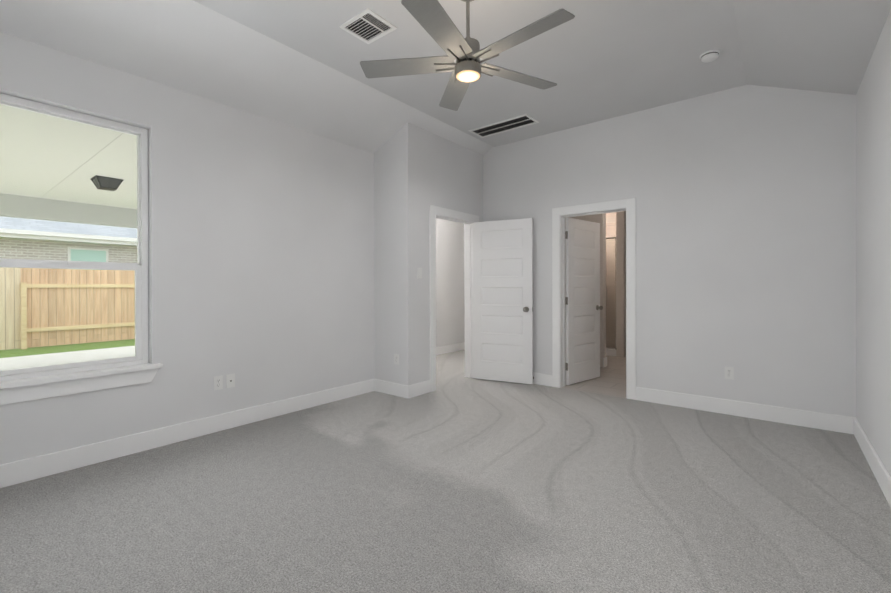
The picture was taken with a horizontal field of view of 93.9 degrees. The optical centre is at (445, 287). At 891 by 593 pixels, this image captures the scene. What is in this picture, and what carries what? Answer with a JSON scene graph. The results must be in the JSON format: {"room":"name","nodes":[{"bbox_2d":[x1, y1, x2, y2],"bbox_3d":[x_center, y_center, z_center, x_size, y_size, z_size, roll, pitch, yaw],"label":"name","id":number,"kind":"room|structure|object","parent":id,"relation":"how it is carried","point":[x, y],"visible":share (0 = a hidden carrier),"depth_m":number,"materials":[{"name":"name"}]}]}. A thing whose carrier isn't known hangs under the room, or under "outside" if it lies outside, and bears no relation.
{"room":"empty bedroom","nodes":[
{"label":"empty bedroom","id":0,"kind":"room"},
{"bbox_2d":[0,32,374,464],"bbox_3d":[-1.968,-0.293,3.549,0.170,3.600,3.713,0,0,39],"label":"wall","id":1,"kind":"structure","parent":0,"point":[261,258],"depth_m":3.52,"materials":[{"name":"paint"}]},
{"bbox_2d":[0,93,148,380],"bbox_3d":[-2.550,-0.309,2.841,0.078,1.774,0.862,0,0,39],"label":"window","id":2,"kind":"structure","parent":1,"relation":"in","point":[141,324],"depth_m":2.93,"materials":[{"name":"white plastic"}]},
{"bbox_2d":[0,363,162,404],"bbox_3d":[-2.502,0.644,2.806,0.165,0.132,0.980,0,0,39],"label":"window sill","id":3,"kind":"structure","parent":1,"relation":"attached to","point":[28,389],"depth_m":2.76,"materials":[{"name":"white wood"}]},
{"bbox_2d":[0,379,375,487],"bbox_3d":[-1.881,1.137,3.504,0.020,0.140,3.403,0,0,39],"label":"baseboard","id":4,"kind":"structure","parent":1,"relation":"attached to","point":[25,470],"depth_m":3.14,"materials":[{"name":"white wood"}]},
{"bbox_2d":[214,375,222,390],"bbox_3d":[-1.904,0.802,3.486,0.007,0.115,0.070,0,0,39],"label":"outlet","id":5,"kind":"object","parent":1,"relation":"attached to","point":[218,380],"depth_m":3.49,"materials":[{"name":"white plastic"}]},
{"bbox_2d":[226,373,234,387],"bbox_3d":[-1.838,0.802,3.562,0.016,0.115,0.070,0,0,39],"label":"outlet","id":6,"kind":"object","parent":1,"relation":"attached to","point":[230,379],"depth_m":3.56,"materials":[{"name":"white plastic"}]},
{"bbox_2d":[374,131,398,383],"bbox_3d":[-0.694,-0.448,4.817,0.572,3.300,0.140,0,0,39],"label":"wall","id":7,"kind":"structure","parent":0,"point":[386,250],"depth_m":4.70,"materials":[{"name":"paint"}]},
{"bbox_2d":[376,379,411,398],"bbox_3d":[-0.600,1.132,4.648,0.528,0.140,0.016,0,0,39],"label":"baseboard","id":8,"kind":"structure","parent":7,"relation":"attached to","point":[400,390],"depth_m":4.61,"materials":[{"name":"white wood"}]},
{"bbox_2d":[399,122,482,385],"bbox_3d":[0.042,-0.450,5.165,0.140,3.300,1.604,0,0,39],"label":"wall","id":9,"kind":"structure","parent":0,"point":[436,170],"depth_m":4.67,"materials":[{"name":"paint"}]},
{"bbox_2d":[417,268,421,277],"bbox_3d":[-0.286,-0.159,4.634,0.012,0.120,0.075,0,0,39],"label":"light switch","id":10,"kind":"object","parent":9,"relation":"attached to","point":[419,270],"depth_m":4.63,"materials":[{"name":"white plastic"}]},
{"bbox_2d":[412,380,430,397],"bbox_3d":[-0.281,1.132,4.638,0.018,0.140,0.335,0,0,39],"label":"baseboard","id":11,"kind":"structure","parent":9,"relation":"attached to","point":[424,387],"depth_m":4.64,"materials":[{"name":"white wood"}]},
{"bbox_2d":[429,205,478,391],"bbox_3d":[0.071,0.127,5.201,0.176,2.145,0.990,0,0,39],"label":"door frame","id":12,"kind":"structure","parent":9,"relation":"attached to","point":[466,219],"depth_m":5.27,"materials":[{"name":"white wood"}]},
{"bbox_2d":[473,218,532,383],"bbox_3d":[0.729,0.171,5.293,0.787,2.030,0.249,0,0,39],"label":"door leaf","id":13,"kind":"structure","parent":9,"relation":"in","point":[502,300],"depth_m":5.24,"materials":[{"name":"white wood"}]},
{"bbox_2d":[0,350,890,592],"bbox_3d":[0.669,1.260,4.194,5.219,0.120,7.770,0,0,39],"label":"floor carpet","id":14,"kind":"object","parent":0,"point":[457,481],"visible":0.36,"depth_m":2.29,"materials":[{"name":"grey carpet"}]},
{"bbox_2d":[0,0,890,154],"bbox_3d":[0.184,-1.774,2.775,4.198,0.463,4.967,0,0,39],"label":"ceiling","id":15,"kind":"structure","parent":0,"point":[294,63],"depth_m":3.16,"materials":[{"name":"paint"}]},
{"bbox_2d":[339,8,396,43],"bbox_3d":[-0.550,-1.849,2.962,0.310,0.012,0.270,0,0,39],"label":"ceiling vent","id":16,"kind":"object","parent":15,"relation":"in","point":[368,26],"visible":1,"depth_m":2.96,"materials":[{"name":"white metal"}]},
{"bbox_2d":[360,0,574,110],"bbox_3d":[0.155,-1.569,2.509,1.270,0.572,1.298,0,0,39],"label":"fan","id":17,"kind":"object","parent":15,"relation":"hanging from","point":[434,20],"visible":1,"depth_m":2.48,"materials":[{"name":"grey metal"}]},
{"bbox_2d":[468,114,538,137],"bbox_3d":[0.662,-1.856,4.810,0.770,0.010,0.290,0,0,39],"label":"ceiling vent","id":18,"kind":"object","parent":15,"relation":"in","point":[520,121],"visible":0.98,"depth_m":4.79,"materials":[{"name":"white"}]},
{"bbox_2d":[700,50,719,62],"bbox_3d":[2.113,-1.839,3.326,0.140,0.043,0.140,0,0,39],"label":"smoke detector","id":19,"kind":"object","parent":15,"relation":"attached to","point":[709,56],"visible":1,"depth_m":3.29,"materials":[{"name":"white plastic"}]},
{"bbox_2d":[436,218,464,346],"bbox_3d":[-1.340,-0.203,8.103,5.973,2.800,4.457,0,0,39],"label":"wall","id":20,"kind":"structure","parent":0,"point":[450,317],"depth_m":7.62,"materials":[{"name":"paint"}]},
{"bbox_2d":[436,342,464,354],"bbox_3d":[0.389,1.123,8.116,0.158,0.140,2.000,0,0,39],"label":"baseboard","id":21,"kind":"structure","parent":20,"relation":"attached to","point":[449,348],"depth_m":7.62,"materials":[{"name":"white wood"}]},
{"bbox_2d":[565,213,606,366],"bbox_3d":[1.967,-0.207,6.578,1.077,2.800,0.120,0,0,39],"label":"wall","id":22,"kind":"structure","parent":0,"point":[598,218],"depth_m":6.22,"materials":[{"name":"paint"}]},
{"bbox_2d":[603,357,606,366],"bbox_3d":[2.015,1.123,6.631,1.103,0.140,0.016,0,0,39],"label":"baseboard","id":23,"kind":"structure","parent":22,"relation":"attached to","point":[605,362],"depth_m":6.29,"materials":[{"name":"white wood"}]},
{"bbox_2d":[561,355,625,397],"bbox_3d":[3.084,1.252,5.955,3.616,0.120,3.701,0,0,39],"label":"floor","id":24,"kind":"structure","parent":0,"point":[611,380],"depth_m":5.22,"materials":[{"name":"beige tile"}]},
{"bbox_2d":[607,212,614,222],"bbox_3d":[4.282,-0.214,7.450,3.896,2.800,0.140,0,0,39],"label":"wall","id":25,"kind":"structure","parent":0,"point":[610,216],"depth_m":8.17,"materials":[{"name":"paint"}]},
{"bbox_2d":[615,211,625,357],"bbox_3d":[3.286,-0.212,7.472,0.120,2.800,1.027,0,0,39],"label":"wall","id":26,"kind":"structure","parent":0,"point":[617,218],"depth_m":7.08,"materials":[{"name":"paint"}]},
{"bbox_2d":[606,223,614,355],"bbox_3d":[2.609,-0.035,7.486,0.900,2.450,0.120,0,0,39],"label":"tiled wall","id":27,"kind":"structure","parent":26,"relation":"attached to","point":[610,229],"depth_m":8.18,"materials":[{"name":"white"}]},
{"bbox_2d":[606,237,615,349],"bbox_3d":[2.591,0.105,7.471,0.936,1.950,0.073,0,0,39],"label":"glass wall","id":28,"kind":"structure","parent":27,"relation":"on","point":[607,296],"depth_m":7.25,"materials":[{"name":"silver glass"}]},
{"bbox_2d":[615,223,615,355],"bbox_3d":[3.254,-0.037,7.539,0.012,2.450,1.010,0,0,39],"label":"tiled wall","id":29,"kind":"structure","parent":26,"relation":"attached to","point":[615,223],"depth_m":8.12,"materials":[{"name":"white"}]},
{"bbox_2d":[483,85,855,416],"bbox_3d":[2.020,-0.453,4.517,3.756,3.300,0.140,0,0,39],"label":"wall","id":30,"kind":"structure","parent":0,"point":[744,196],"depth_m":3.92,"materials":[{"name":"paint"}]},
{"bbox_2d":[533,372,551,386],"bbox_3d":[0.893,1.128,5.313,1.002,0.140,0.037,0,0,39],"label":"baseboard","id":31,"kind":"structure","parent":30,"relation":"attached to","point":[539,378],"depth_m":5.08,"materials":[{"name":"white wood"}]},
{"bbox_2d":[565,217,602,384],"bbox_3d":[1.773,0.169,5.269,0.247,2.030,0.730,0,0,39],"label":"door leaf","id":32,"kind":"structure","parent":30,"relation":"in","point":[582,299],"depth_m":5.24,"materials":[{"name":"white wood"}]},
{"bbox_2d":[552,198,635,399],"bbox_3d":[1.704,0.125,4.773,0.940,2.145,0.176,0,0,39],"label":"door frame","id":33,"kind":"structure","parent":30,"relation":"attached to","point":[561,214],"depth_m":4.83,"materials":[{"name":"white wood"}]},
{"bbox_2d":[725,367,733,379],"bbox_3d":[2.666,0.807,3.910,0.070,0.115,0.007,0,0,39],"label":"outlet","id":34,"kind":"object","parent":30,"relation":"attached to","point":[729,371],"depth_m":3.91,"materials":[{"name":"white plastic"}]},
{"bbox_2d":[636,387,851,433],"bbox_3d":[2.670,1.127,3.902,1.656,0.140,0.016,0,0,39],"label":"baseboard","id":35,"kind":"structure","parent":30,"relation":"attached to","point":[811,419],"depth_m":3.79,"materials":[{"name":"white wood"}]},
{"bbox_2d":[856,10,890,476],"bbox_3d":[1.854,-0.447,1.421,0.140,3.300,5.177,0,0,39],"label":"wall","id":36,"kind":"structure","parent":0,"point":[873,255],"depth_m":2.70,"materials":[{"name":"paint"}]},
{"bbox_2d":[852,417,890,507],"bbox_3d":[1.796,1.134,1.474,0.018,0.140,4.897,0,0,39],"label":"baseboard","id":37,"kind":"structure","parent":36,"relation":"attached to","point":[883,478],"depth_m":2.66,"materials":[{"name":"white wood"}]},
{"label":"outside","id":38,"kind":"structure","parent":0,"visible":0},
{"bbox_2d":[0,339,134,357],"bbox_3d":[-5.274,1.537,17.018,90.000,0.300,100.000,0,0,39],"label":"grass","id":39,"kind":"structure","parent":38,"point":[43,350],"depth_m":9.57,"materials":[{"name":"green plant"}]},
{"bbox_2d":[0,267,134,349],"bbox_3d":[-7.984,0.479,11.496,0.120,1.850,36.000,0,0,39],"label":"fence","id":40,"kind":"object","parent":39,"relation":"on","point":[125,293],"depth_m":10.03,"materials":[{"name":"brown wood"}]},
{"bbox_2d":[0,346,134,369],"bbox_3d":[-6.634,1.357,3.636,7.221,0.120,9.421,0,0,39],"label":"patio slab","id":41,"kind":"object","parent":39,"relation":"on","point":[47,359],"depth_m":7.63,"materials":[{"name":"concrete"}]},
{"bbox_2d":[0,193,136,227],"bbox_3d":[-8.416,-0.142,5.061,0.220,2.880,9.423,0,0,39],"label":"beam","id":42,"kind":"structure","parent":41,"relation":"on","point":[107,220],"depth_m":7.20,"materials":[{"name":"grey paint"}]},
{"bbox_2d":[0,105,136,208],"bbox_3d":[-6.094,-1.533,3.193,5.821,0.100,9.421,0,0,39],"label":"ceiling","id":43,"kind":"structure","parent":42,"relation":"on","point":[8,114],"depth_m":4.85,"materials":[{"name":"white paint"}]},
{"bbox_2d":[90,175,123,190],"bbox_3d":[-4.675,-1.423,5.746,0.300,0.137,0.300,0,0,39],"label":"ceiling light","id":44,"kind":"object","parent":43,"relation":"attached to","point":[103,182],"depth_m":5.68,"materials":[{"name":"black metal"}]},
{"bbox_2d":[0,216,136,270],"bbox_3d":[-7.936,-1.618,22.442,9.660,6.000,23.850,0,0,39],"label":"neighbouring house","id":45,"kind":"structure","parent":39,"relation":"on","point":[87,235],"depth_m":11.87,"materials":[{"name":"brick"}]}
]}

